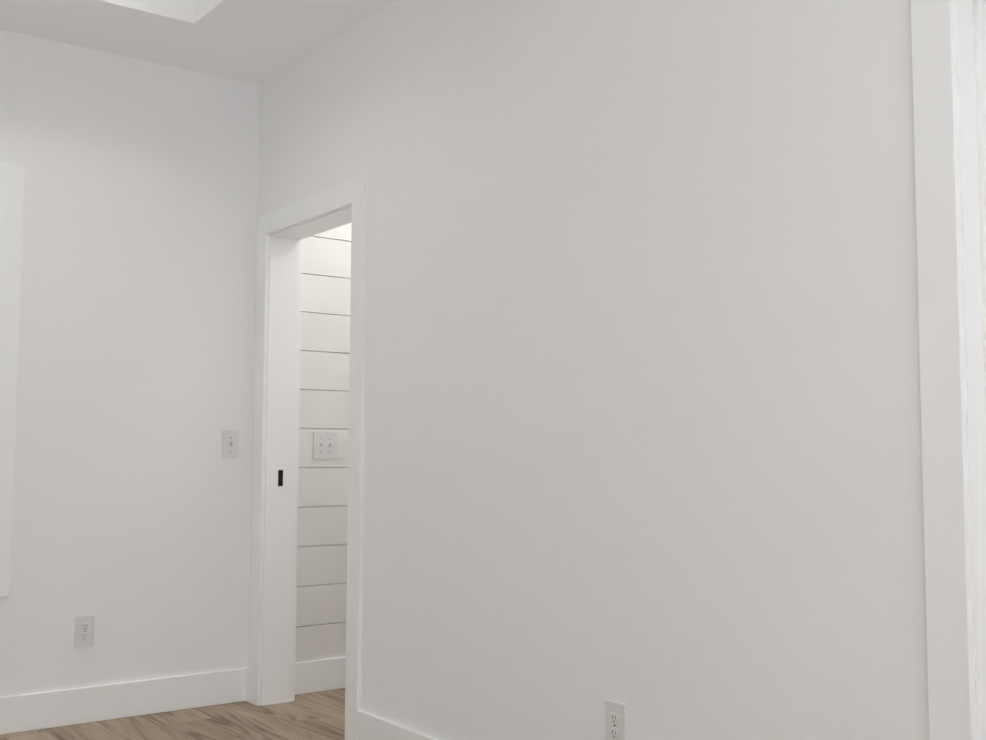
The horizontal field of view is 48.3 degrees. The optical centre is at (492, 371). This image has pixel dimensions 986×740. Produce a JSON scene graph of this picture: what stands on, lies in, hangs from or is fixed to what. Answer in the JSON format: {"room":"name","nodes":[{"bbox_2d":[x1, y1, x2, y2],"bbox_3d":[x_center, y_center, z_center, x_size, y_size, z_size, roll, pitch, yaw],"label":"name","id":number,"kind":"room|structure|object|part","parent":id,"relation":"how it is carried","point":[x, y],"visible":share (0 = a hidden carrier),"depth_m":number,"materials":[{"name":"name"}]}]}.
{"room":"empty bedroom","nodes":[
{"label":"empty bedroom","id":0,"kind":"room"},
{"bbox_2d":[0,688,344,739],"bbox_3d":[-0.062,1.288,2.183,4.880,0.100,5.730,3,-5,-36],"label":"floor","id":1,"kind":"structure","parent":0,"point":[319,715],"depth_m":4.35,"materials":[{"name":"brown wood"}]},
{"bbox_2d":[0,29,348,696],"bbox_3d":[-1.659,-0.218,4.580,4.740,3.250,0.160,3,-5,-36],"label":"wall","id":2,"kind":"structure","parent":0,"point":[131,527],"depth_m":4.57,"materials":[{"name":"white paint"}]},
{"bbox_2d":[0,162,24,596],"bbox_3d":[-2.290,-0.002,3.984,1.070,1.685,0.018,3,-5,-36],"label":"window","id":3,"kind":"structure","parent":2,"relation":"in","point":[12,181],"depth_m":4.28,"materials":[{"name":"white paint"}]},
{"bbox_2d":[74,615,94,647],"bbox_3d":[-1.633,1.037,4.402,0.076,0.122,0.010,3,-5,-36],"label":"electrical outlet","id":4,"kind":"object","parent":2,"relation":"attached to","point":[84,630],"visible":1,"depth_m":4.40,"materials":[{"name":"white plastic"}]},
{"bbox_2d":[0,667,248,734],"bbox_3d":[-2.275,1.288,3.894,3.020,0.140,0.030,3,-5,-36],"label":"baseboard","id":5,"kind":"structure","parent":2,"relation":"attached to","point":[45,710],"depth_m":4.46,"materials":[{"name":"white paint"}]},
{"bbox_2d":[222,431,238,458],"bbox_3d":[-1.146,0.318,4.811,0.076,0.122,0.020,3,-5,-36],"label":"light switch","id":6,"kind":"object","parent":2,"relation":"attached to","point":[230,444],"visible":1,"depth_m":4.81,"materials":[{"name":"white plastic"}]},
{"bbox_2d":[0,0,395,85],"bbox_3d":[-0.667,-1.786,1.941,3.050,0.510,5.430,3,-5,-36],"label":"ceiling","id":7,"kind":"structure","parent":0,"point":[258,42],"depth_m":4.33,"materials":[{"name":"white paint"}]},
{"bbox_2d":[295,223,351,661],"bbox_3d":[-0.382,0.043,5.400,1.410,2.620,0.018,3,-5,-36],"label":"wall","id":8,"kind":"structure","parent":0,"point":[322,332],"depth_m":5.07,"materials":[{"name":"white wood"}]},
{"bbox_2d":[295,656,345,694],"bbox_3d":[-0.372,1.398,5.278,1.410,0.140,0.032,3,-5,-36],"label":"baseboard","id":9,"kind":"structure","parent":8,"relation":"attached to","point":[322,674],"depth_m":4.98,"materials":[{"name":"white paint"}]},
{"bbox_2d":[313,432,336,458],"bbox_3d":[-0.770,0.338,5.067,0.122,0.122,0.020,3,-5,-36],"label":"bathroom light switch","id":10,"kind":"object","parent":8,"relation":"attached to","point":[324,445],"visible":1,"depth_m":5.07,"materials":[{"name":"white plastic"}]},
{"bbox_2d":[248,0,928,739],"bbox_3d":[0.609,-0.344,2.787,0.140,3.250,5.430,3,-5,-36],"label":"wall","id":11,"kind":"structure","parent":0,"point":[642,434],"depth_m":2.96,"materials":[{"name":"white paint"}]},
{"bbox_2d":[248,176,367,739],"bbox_3d":[-0.702,0.346,4.503,0.176,2.120,0.940,3,-5,-36],"label":"door frame","id":12,"kind":"structure","parent":11,"relation":"attached to","point":[353,193],"depth_m":4.75,"materials":[{"name":"white paint"}]},
{"bbox_3d":[-0.926,0.463,4.795,0.022,0.070,0.003,3,-5,-36],"label":"pocket jamb latch","id":13,"kind":"part","parent":12,"relation":"part of","materials":[{"name":"black metal"}]},
{"bbox_2d":[357,710,438,739],"bbox_3d":[0.195,1.236,3.089,0.016,0.140,2.290,3,-5,-36],"label":"baseboard","id":14,"kind":"structure","parent":11,"relation":"attached to","point":[370,726],"depth_m":3.87,"materials":[{"name":"white paint"}]},
{"bbox_2d":[605,700,625,739],"bbox_3d":[0.327,0.945,2.939,0.010,0.122,0.076,3,-5,-36],"label":"electrical outlet","id":15,"kind":"object","parent":11,"relation":"attached to","point":[615,720],"visible":1,"depth_m":2.94,"materials":[{"name":"white plastic"}]},
{"bbox_2d":[910,0,975,739],"bbox_3d":[1.224,0.154,1.916,0.176,2.130,0.940,3,-5,-36],"label":"door frame","id":16,"kind":"structure","parent":11,"relation":"attached to","point":[950,670],"depth_m":2.21,"materials":[{"name":"white paint"}]},
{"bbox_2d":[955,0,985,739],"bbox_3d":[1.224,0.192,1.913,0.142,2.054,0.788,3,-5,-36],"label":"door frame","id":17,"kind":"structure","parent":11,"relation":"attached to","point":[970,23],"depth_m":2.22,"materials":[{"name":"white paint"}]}
]}

